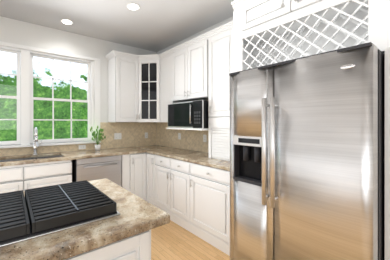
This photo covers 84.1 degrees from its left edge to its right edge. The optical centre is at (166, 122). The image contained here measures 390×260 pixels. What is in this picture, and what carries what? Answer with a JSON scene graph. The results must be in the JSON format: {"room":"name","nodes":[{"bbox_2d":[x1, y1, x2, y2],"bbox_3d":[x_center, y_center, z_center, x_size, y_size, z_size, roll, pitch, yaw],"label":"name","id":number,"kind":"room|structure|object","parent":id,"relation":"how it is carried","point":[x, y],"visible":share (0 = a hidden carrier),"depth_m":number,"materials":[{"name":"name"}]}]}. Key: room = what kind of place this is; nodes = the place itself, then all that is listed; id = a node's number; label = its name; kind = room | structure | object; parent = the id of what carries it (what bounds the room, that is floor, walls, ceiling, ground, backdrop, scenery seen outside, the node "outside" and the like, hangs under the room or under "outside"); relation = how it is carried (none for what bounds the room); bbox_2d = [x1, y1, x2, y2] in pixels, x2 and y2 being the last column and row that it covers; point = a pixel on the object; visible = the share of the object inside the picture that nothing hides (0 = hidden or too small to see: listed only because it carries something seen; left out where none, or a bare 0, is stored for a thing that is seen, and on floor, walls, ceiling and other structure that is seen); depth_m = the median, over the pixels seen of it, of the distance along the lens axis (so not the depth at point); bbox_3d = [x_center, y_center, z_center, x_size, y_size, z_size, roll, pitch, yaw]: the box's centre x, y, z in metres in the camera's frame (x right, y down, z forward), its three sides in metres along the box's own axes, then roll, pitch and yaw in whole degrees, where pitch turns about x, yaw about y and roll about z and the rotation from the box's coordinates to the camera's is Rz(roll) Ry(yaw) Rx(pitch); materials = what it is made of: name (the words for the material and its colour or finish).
{"room":"kitchen","nodes":[
{"label":"kitchen","id":0,"kind":"room"},
{"bbox_2d":[0,16,156,156],"bbox_3d":[-2.654,-0.030,2.686,6.000,2.820,0.120,0,0,-36],"label":"wall","id":1,"kind":"structure","parent":0,"point":[13,31],"depth_m":3.41,"materials":[{"name":"white paint"}]},
{"bbox_2d":[0,41,100,148],"bbox_3d":[-2.044,-0.372,3.089,2.180,1.445,0.180,0,0,-36],"label":"window","id":2,"kind":"structure","parent":1,"relation":"in","point":[24,97],"depth_m":3.23,"materials":[{"name":"white wood"}]},
{"bbox_2d":[0,122,155,156],"bbox_3d":[-1.767,0.233,3.251,3.898,0.461,0.012,0,0,-36],"label":"tile backsplash","id":3,"kind":"structure","parent":1,"relation":"attached to","point":[132,134],"depth_m":3.86,"materials":[{"name":"tile"}]},
{"bbox_2d":[114,133,120,139],"bbox_3d":[-0.879,0.253,3.890,0.140,0.114,0.007,0,0,-36],"label":"outlet","id":4,"kind":"object","parent":3,"relation":"attached to","point":[117,135],"visible":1,"depth_m":3.88,"materials":[{"name":"white plastic"}]},
{"bbox_2d":[105,52,136,121],"bbox_3d":[-0.728,-0.565,3.772,0.470,1.130,0.374,0,0,-36],"label":"upper cabinet","id":5,"kind":"object","parent":1,"relation":"attached to","point":[122,67],"depth_m":3.63,"materials":[{"name":"white wood"}]},
{"bbox_2d":[137,55,156,121],"bbox_3d":[-0.289,-0.565,3.952,0.661,1.130,0.601,0,0,-36],"label":"upper cabinet","id":6,"kind":"object","parent":1,"relation":"attached to","point":[145,88],"depth_m":3.75,"materials":[{"name":"white wood"}]},
{"bbox_2d":[0,0,234,51],"bbox_3d":[-0.551,-1.490,-0.187,6.240,0.100,7.240,0,0,-36],"label":"ceiling","id":7,"kind":"structure","parent":0,"point":[155,25],"depth_m":2.94,"materials":[{"name":"paint"}]},
{"bbox_2d":[61,19,72,24],"bbox_3d":[-1.421,-1.436,3.068,0.170,0.004,0.170,0,0,-36],"label":"recessed light","id":8,"kind":"object","parent":7,"relation":"in","point":[67,21],"visible":1,"depth_m":3.05,"materials":[{"name":"white"}]},
{"bbox_2d":[126,3,139,10],"bbox_3d":[-0.410,-1.436,2.668,0.170,0.004,0.170,0,0,-36],"label":"recessed light","id":9,"kind":"object","parent":7,"relation":"in","point":[133,6],"visible":1,"depth_m":2.66,"materials":[{"name":"white"}]},
{"bbox_2d":[151,220,229,259],"bbox_3d":[-0.551,1.430,-0.187,6.240,0.100,7.240,0,0,-36],"label":"floor","id":10,"kind":"structure","parent":0,"point":[171,240],"depth_m":2.38,"materials":[{"name":"brown wood"}]},
{"bbox_2d":[73,155,120,185],"bbox_3d":[-1.111,0.942,3.304,0.648,0.877,0.666,0,0,-36],"label":"dishwasher","id":11,"kind":"object","parent":10,"relation":"on","point":[97,168],"visible":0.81,"depth_m":3.06,"materials":[{"name":"grey metal"}]},
{"bbox_2d":[64,230,150,259],"bbox_3d":[-0.527,0.947,1.224,0.545,0.868,0.823,0,0,-36],"label":"base cabinet","id":12,"kind":"object","parent":10,"relation":"on","point":[136,247],"visible":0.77,"depth_m":0.94,"materials":[{"name":"white wood"}]},
{"bbox_2d":[0,178,169,259],"bbox_3d":[-1.029,0.488,0.859,1.965,0.047,0.878,0,0,-36],"label":"countertop","id":13,"kind":"structure","parent":12,"relation":"on","point":[138,215],"depth_m":0.92,"materials":[{"name":"stone"}]},
{"bbox_2d":[0,180,119,246],"bbox_3d":[-0.763,0.433,1.030,0.915,0.062,0.555,0,0,-36],"label":"cooktop","id":14,"kind":"object","parent":13,"relation":"in","point":[37,212],"visible":1,"depth_m":1.02,"materials":[{"name":"black metal"}]},
{"bbox_2d":[121,153,143,198],"bbox_3d":[-0.658,0.941,3.650,0.440,0.880,0.678,0,0,-36],"label":"base cabinet","id":15,"kind":"object","parent":10,"relation":"on","point":[132,165],"depth_m":3.40,"materials":[{"name":"white wood"}]},
{"bbox_2d":[0,145,172,166],"bbox_3d":[-1.585,0.583,3.002,3.898,0.235,0.628,0,0,-36],"label":"countertop","id":16,"kind":"structure","parent":15,"relation":"on","point":[71,155],"depth_m":3.09,"materials":[{"name":"stone"}]},
{"bbox_2d":[32,127,41,154],"bbox_3d":[-1.799,0.265,3.006,0.126,0.399,0.242,0,0,-36],"label":"faucet","id":17,"kind":"object","parent":16,"relation":"on","point":[35,141],"visible":1,"depth_m":3.04,"materials":[{"name":"silver metal"}]},
{"bbox_2d":[90,126,105,150],"bbox_3d":[-1.129,0.259,3.531,0.260,0.410,0.118,0,0,-36],"label":"potted plant","id":18,"kind":"object","parent":16,"relation":"on","point":[97,145],"visible":1,"depth_m":3.51,"materials":[{"name":"green plant"}]},
{"bbox_2d":[144,153,155,205],"bbox_3d":[-0.018,0.941,3.591,0.673,0.880,0.333,0,0,-36],"label":"base cabinet","id":19,"kind":"object","parent":10,"relation":"on","point":[149,159],"depth_m":3.44,"materials":[{"name":"white wood"}]},
{"bbox_2d":[156,155,183,227],"bbox_3d":[0.309,0.941,3.191,0.618,0.880,0.934,0,0,-36],"label":"base cabinet","id":20,"kind":"object","parent":10,"relation":"on","point":[169,171],"depth_m":2.99,"materials":[{"name":"white wood"}]},
{"bbox_2d":[184,161,229,255],"bbox_3d":[0.716,0.941,2.635,0.618,0.880,0.697,0,0,-36],"label":"base cabinet","id":21,"kind":"object","parent":10,"relation":"on","point":[194,198],"depth_m":2.44,"materials":[{"name":"white wood"}]},
{"bbox_2d":[146,148,229,170],"bbox_3d":[0.425,0.483,3.024,0.628,0.035,1.680,0,0,-36],"label":"countertop","id":22,"kind":"structure","parent":21,"relation":"on","point":[197,157],"depth_m":2.91,"materials":[{"name":"stone"}]},
{"bbox_2d":[205,28,232,160],"bbox_3d":[0.859,-0.314,2.657,0.336,1.553,0.605,0,0,-36],"label":"upper cabinet","id":23,"kind":"object","parent":22,"relation":"on","point":[221,45],"depth_m":2.65,"materials":[{"name":"white wood"}]},
{"bbox_2d":[229,42,384,259],"bbox_3d":[1.127,0.481,1.711,0.971,1.797,0.910,0,0,-36],"label":"refrigerator","id":24,"kind":"object","parent":10,"relation":"on","point":[307,157],"visible":1,"depth_m":1.33,"materials":[{"name":"grey metal"}]},
{"bbox_2d":[231,0,389,259],"bbox_3d":[1.238,0.107,1.824,0.733,2.546,1.138,0,0,-36],"label":"enclosure","id":25,"kind":"object","parent":10,"relation":"on","point":[267,32],"visible":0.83,"depth_m":1.66,"materials":[{"name":"white wood"}]},
{"bbox_2d":[157,16,232,151],"bbox_3d":[1.883,-0.030,1.669,0.120,2.820,7.120,0,0,-36],"label":"wall","id":26,"kind":"structure","parent":0,"point":[201,32],"depth_m":3.43,"materials":[{"name":"white paint"}]},
{"bbox_2d":[157,48,176,121],"bbox_3d":[0.110,-0.565,3.649,0.374,1.130,0.450,0,0,-36],"label":"upper cabinet","id":27,"kind":"object","parent":26,"relation":"attached to","point":[165,61],"depth_m":3.62,"materials":[{"name":"white wood"}]},
{"bbox_2d":[157,100,207,152],"bbox_3d":[0.315,0.061,3.696,0.012,0.803,1.710,0,0,-36],"label":"tile backsplash","id":28,"kind":"structure","parent":26,"relation":"attached to","point":[190,139],"depth_m":3.73,"materials":[{"name":"tile"}]},
{"bbox_2d":[166,127,207,129],"bbox_3d":[0.407,-0.114,3.182,0.446,0.438,0.769,0,0,-36],"label":"shelf","id":29,"kind":"object","parent":26,"relation":"attached to","point":[188,128],"visible":0.5,"depth_m":2.94,"materials":[{"name":"white wood"}]},
{"bbox_2d":[168,100,208,128],"bbox_3d":[0.389,-0.105,3.169,0.438,0.370,0.755,0,0,-36],"label":"microwave oven","id":30,"kind":"object","parent":29,"relation":"in","point":[191,114],"visible":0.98,"depth_m":2.96,"materials":[{"name":"black"}]},
{"bbox_2d":[173,36,208,102],"bbox_3d":[0.448,-0.732,3.220,0.336,0.794,0.759,0,0,-36],"label":"upper cabinet","id":31,"kind":"object","parent":26,"relation":"attached to","point":[190,61],"depth_m":3.06,"materials":[{"name":"white wood"}]},
{"label":"outside","id":32,"kind":"structure","parent":0,"visible":0},
{"bbox_2d":[0,51,87,140],"bbox_3d":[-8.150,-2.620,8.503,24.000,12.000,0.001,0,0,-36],"label":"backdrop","id":33,"kind":"structure","parent":32,"point":[79,71],"depth_m":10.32,"materials":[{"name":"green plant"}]}
]}

